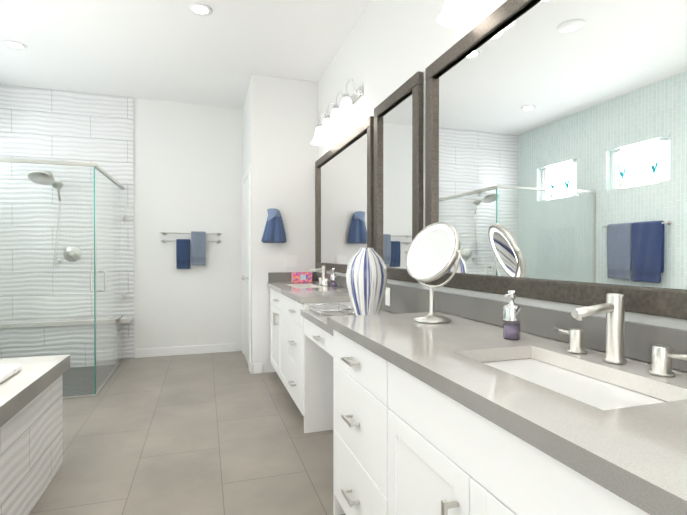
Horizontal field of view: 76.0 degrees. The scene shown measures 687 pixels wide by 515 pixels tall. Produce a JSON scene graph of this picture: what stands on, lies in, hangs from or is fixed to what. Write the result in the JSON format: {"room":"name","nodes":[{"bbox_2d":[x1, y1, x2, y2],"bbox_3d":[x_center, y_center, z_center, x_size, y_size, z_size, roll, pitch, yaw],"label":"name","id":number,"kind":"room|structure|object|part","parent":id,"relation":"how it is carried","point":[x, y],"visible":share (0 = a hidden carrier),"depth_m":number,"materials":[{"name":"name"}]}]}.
{"room":"bathroom","nodes":[
{"label":"bathroom","id":0,"kind":"room"},
{"bbox_2d":[0,0,371,108],"bbox_3d":[-1.093,-1.862,1.867,4.220,0.100,7.500,0,0,-18],"label":"ceiling","id":1,"kind":"structure","parent":0,"point":[179,51],"depth_m":3.77,"materials":[{"name":"white paint"}]},
{"bbox_2d":[3,40,26,49],"bbox_3d":[-2.820,-1.821,3.775,0.170,0.008,0.170,0,0,-18],"label":"recessed light","id":2,"kind":"object","parent":1,"relation":"in","point":[14,45],"visible":1,"depth_m":3.77,"materials":[{"name":"white paint"}]},
{"bbox_2d":[188,3,211,15],"bbox_3d":[-1.051,-1.816,3.224,0.170,0.008,0.170,0,0,-18],"label":"recessed light","id":3,"kind":"object","parent":1,"relation":"in","point":[199,9],"visible":1,"depth_m":3.22,"materials":[{"name":"white paint"}]},
{"bbox_2d":[29,351,345,514],"bbox_3d":[-1.093,1.238,1.893,4.220,0.100,7.500,0,0,-18],"label":"floor","id":4,"kind":"structure","parent":0,"point":[221,433],"depth_m":2.73,"materials":[{"name":"beige tile"}]},
{"bbox_2d":[0,355,69,514],"bbox_3d":[-1.681,0.871,0.305,1.540,0.660,4.230,0,0,-18],"label":"tub deck","id":5,"kind":"object","parent":4,"relation":"on","point":[31,426],"visible":1,"depth_m":2.07,"materials":[{"name":"tile"}]},
{"bbox_2d":[0,157,123,398],"bbox_3d":[-2.946,0.184,4.164,1.461,1.970,1.394,0,0,-18],"label":"glass shower enclosure","id":6,"kind":"object","parent":4,"relation":"on","point":[101,171],"visible":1,"depth_m":3.87,"materials":[{"name":"teal"}]},
{"bbox_2d":[63,359,121,396],"bbox_3d":[-2.986,1.167,4.178,1.388,0.004,1.360,0,0,-18],"label":"pan","id":7,"kind":"object","parent":4,"relation":"on","point":[83,388],"depth_m":4.17,"materials":[{"name":"grey tile"}]},
{"bbox_2d":[0,315,132,367],"bbox_3d":[-3.090,0.912,4.693,1.503,0.495,0.310,0,0,-18],"label":"shower bench","id":8,"kind":"object","parent":7,"relation":"on","point":[65,345],"visible":0.67,"depth_m":4.60,"materials":[{"name":"tile"}]},
{"bbox_2d":[267,286,666,514],"bbox_3d":[0.207,0.750,2.090,0.614,0.872,5.098,0,0,-18],"label":"bathroom vanity","id":9,"kind":"object","parent":4,"relation":"on","point":[468,409],"depth_m":1.30,"materials":[{"name":"white wood"}]},
{"bbox_2d":[267,282,349,301],"bbox_3d":[-0.280,0.278,3.768,0.528,0.041,1.598,0,0,-18],"label":"countertop","id":10,"kind":"structure","parent":9,"relation":"on","point":[305,291],"depth_m":3.37,"materials":[{"name":"grey stone"}]},
{"bbox_2d":[292,272,311,282],"bbox_3d":[-0.422,0.198,4.451,0.190,0.103,0.112,0,0,-18],"label":"tissue box","id":11,"kind":"object","parent":10,"relation":"on","point":[299,277],"visible":0.88,"depth_m":4.40,"materials":[{"name":"multicoloured cardboard"}]},
{"bbox_2d":[309,266,329,285],"bbox_3d":[-0.230,0.164,3.994,0.163,0.179,0.370,0,0,-18],"label":"faucet","id":12,"kind":"object","parent":10,"relation":"on","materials":[{"name":"silver metal"}]},
{"bbox_2d":[330,268,336,287],"bbox_3d":[-0.085,0.174,3.746,0.060,0.164,0.057,0,0,-18],"label":"soap dispenser","id":13,"kind":"object","parent":10,"relation":"on","point":[333,276],"visible":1,"depth_m":3.73,"materials":[{"name":"clear glass"}]},
{"bbox_2d":[308,303,354,315],"bbox_3d":[-0.084,0.327,2.788,0.218,0.034,0.318,0,0,-18],"label":"tray","id":14,"kind":"object","parent":9,"relation":"on","point":[338,310],"visible":0.88,"depth_m":2.75,"materials":[{"name":"clear glass"}]},
{"bbox_2d":[346,248,387,314],"bbox_3d":[0.130,0.146,2.460,0.234,0.400,0.234,0,0,-18],"label":"striped vase","id":15,"kind":"object","parent":9,"relation":"on","point":[366,277],"visible":0.85,"depth_m":2.38,"materials":[{"name":"ceramic"}]},
{"bbox_2d":[327,310,686,514],"bbox_3d":[0.597,0.301,0.884,0.598,0.041,2.570,0,0,-18],"label":"countertop","id":16,"kind":"structure","parent":9,"relation":"on","point":[640,448],"depth_m":0.89,"materials":[{"name":"grey stone"}]},
{"bbox_2d":[405,222,461,322],"bbox_3d":[0.379,0.058,1.888,0.160,0.425,0.305,0,0,-18],"label":"makeup mirror","id":17,"kind":"object","parent":16,"relation":"on","point":[433,252],"visible":1,"depth_m":1.86,"materials":[{"name":"silver metal"}]},
{"bbox_2d":[503,290,520,339],"bbox_3d":[0.568,0.193,1.488,0.060,0.164,0.057,0,0,-18],"label":"soap dispenser","id":18,"kind":"object","parent":16,"relation":"on","point":[511,311],"visible":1,"depth_m":1.47,"materials":[{"name":"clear glass"}]},
{"bbox_2d":[479,354,674,405],"bbox_3d":[0.535,0.390,1.099,0.304,0.164,0.539,0,0,-18],"label":"sink","id":19,"kind":"object","parent":16,"relation":"in","point":[587,385],"depth_m":1.14,"materials":[{"name":"white ceramic"}]},
{"bbox_2d":[551,293,686,377],"bbox_3d":[0.670,0.187,1.153,0.163,0.179,0.422,0,0,-18],"label":"faucet","id":20,"kind":"object","parent":16,"relation":"on","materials":[{"name":"silver metal"}]},
{"bbox_2d":[133,98,242,357],"bbox_3d":[-2.396,-0.339,5.165,3.720,3.000,0.150,0,0,-18],"label":"wall","id":21,"kind":"structure","parent":0,"point":[188,166],"depth_m":5.25,"materials":[{"name":"white paint"}]},
{"bbox_2d":[0,85,133,358],"bbox_3d":[-3.138,-0.335,4.841,1.510,2.998,0.016,0,0,-18],"label":"wall tile","id":22,"kind":"structure","parent":21,"relation":"attached to","point":[47,124],"depth_m":4.84,"materials":[{"name":"white tile"}]},
{"bbox_2d":[28,171,80,268],"bbox_3d":[-3.065,-0.408,4.657,0.411,1.068,0.374,0,0,-18],"label":"shower fixture","id":23,"kind":"object","parent":22,"relation":"attached to","point":[74,251],"depth_m":4.76,"materials":[{"name":"silver metal"}]},
{"bbox_2d":[161,231,221,268],"bbox_3d":[-1.794,-0.087,5.202,0.680,0.442,0.139,0,0,-18],"label":"towel rail","id":24,"kind":"object","parent":21,"relation":"attached to","point":[198,241],"visible":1,"depth_m":5.16,"materials":[{"name":"blue fabric"}]},
{"bbox_3d":[-1.887,-0.041,5.184,0.158,0.354,0.064,0,0,-18],"label":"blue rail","id":25,"kind":"part","parent":24,"relation":"part of","materials":[{"name":"blue fabric"}]},
{"bbox_3d":[-1.710,-0.106,5.187,0.168,0.404,0.064,0,0,-18],"label":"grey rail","id":26,"kind":"part","parent":24,"relation":"part of","materials":[{"name":"grey fabric"}]},
{"bbox_2d":[243,74,317,373],"bbox_3d":[-0.759,-0.337,5.027,0.678,2.998,1.098,0,0,-18],"label":"wall","id":27,"kind":"structure","parent":0,"point":[280,123],"depth_m":4.48,"materials":[{"name":"white paint"}]},
{"bbox_2d":[135,343,261,373],"bbox_3d":[-1.617,1.114,4.760,1.325,0.100,1.112,0,0,-18],"label":"baseboard","id":28,"kind":"structure","parent":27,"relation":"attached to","point":[181,350],"depth_m":5.22,"materials":[{"name":"white paint"}]},
{"bbox_2d":[242,165,250,370],"bbox_3d":[-1.123,0.106,4.916,0.081,2.115,0.910,0,0,-18],"label":"door frame","id":29,"kind":"structure","parent":27,"relation":"attached to","point":[246,264],"depth_m":4.83,"materials":[{"name":"white paint"}]},
{"bbox_2d":[261,208,286,242],"bbox_3d":[-0.699,-0.319,4.427,0.253,0.345,0.084,0,0,-18],"label":"towel","id":30,"kind":"object","parent":27,"relation":"hanging from","point":[274,230],"visible":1,"depth_m":4.40,"materials":[{"name":"blue fabric"}]},
{"bbox_2d":[286,255,296,266],"bbox_3d":[-0.533,0.036,4.519,0.120,0.120,0.008,0,0,-18],"label":"switch plate","id":31,"kind":"object","parent":27,"relation":"attached to","point":[291,260],"visible":1,"depth_m":4.52,"materials":[{"name":"white plastic"}]},
{"bbox_2d":[318,0,686,329],"bbox_3d":[0.513,-0.316,2.389,0.150,3.000,7.500,0,0,-18],"label":"wall","id":32,"kind":"structure","parent":0,"point":[387,49],"depth_m":2.75,"materials":[{"name":"white paint"}]},
{"bbox_2d":[311,79,362,145],"bbox_3d":[-0.090,-1.211,3.717,0.189,0.298,0.980,0,0,-18],"label":"sconce","id":33,"kind":"object","parent":32,"relation":"attached to","point":[329,126],"visible":1,"depth_m":3.55,"materials":[{"name":"white glass"}]},
{"bbox_2d":[315,116,373,272],"bbox_3d":[-0.038,-0.430,3.813,0.035,1.115,1.590,0,0,-18],"label":"mirror","id":34,"kind":"object","parent":32,"relation":"attached to","point":[344,200],"visible":0.77,"depth_m":3.66,"materials":[{"name":"mirror glass"},{"name":"dark wood"}]},
{"bbox_2d":[374,71,422,282],"bbox_3d":[0.319,-0.436,2.688,0.035,1.145,0.650,0,0,-18],"label":"mirror","id":35,"kind":"object","parent":32,"relation":"attached to","point":[398,170],"visible":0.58,"depth_m":2.65,"materials":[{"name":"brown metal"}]},
{"bbox_2d":[425,0,686,319],"bbox_3d":[0.794,-0.414,1.187,0.035,1.125,2.340,0,0,-18],"label":"mirror","id":36,"kind":"object","parent":32,"relation":"attached to","point":[555,150],"visible":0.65,"depth_m":1.42,"materials":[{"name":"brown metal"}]}
]}

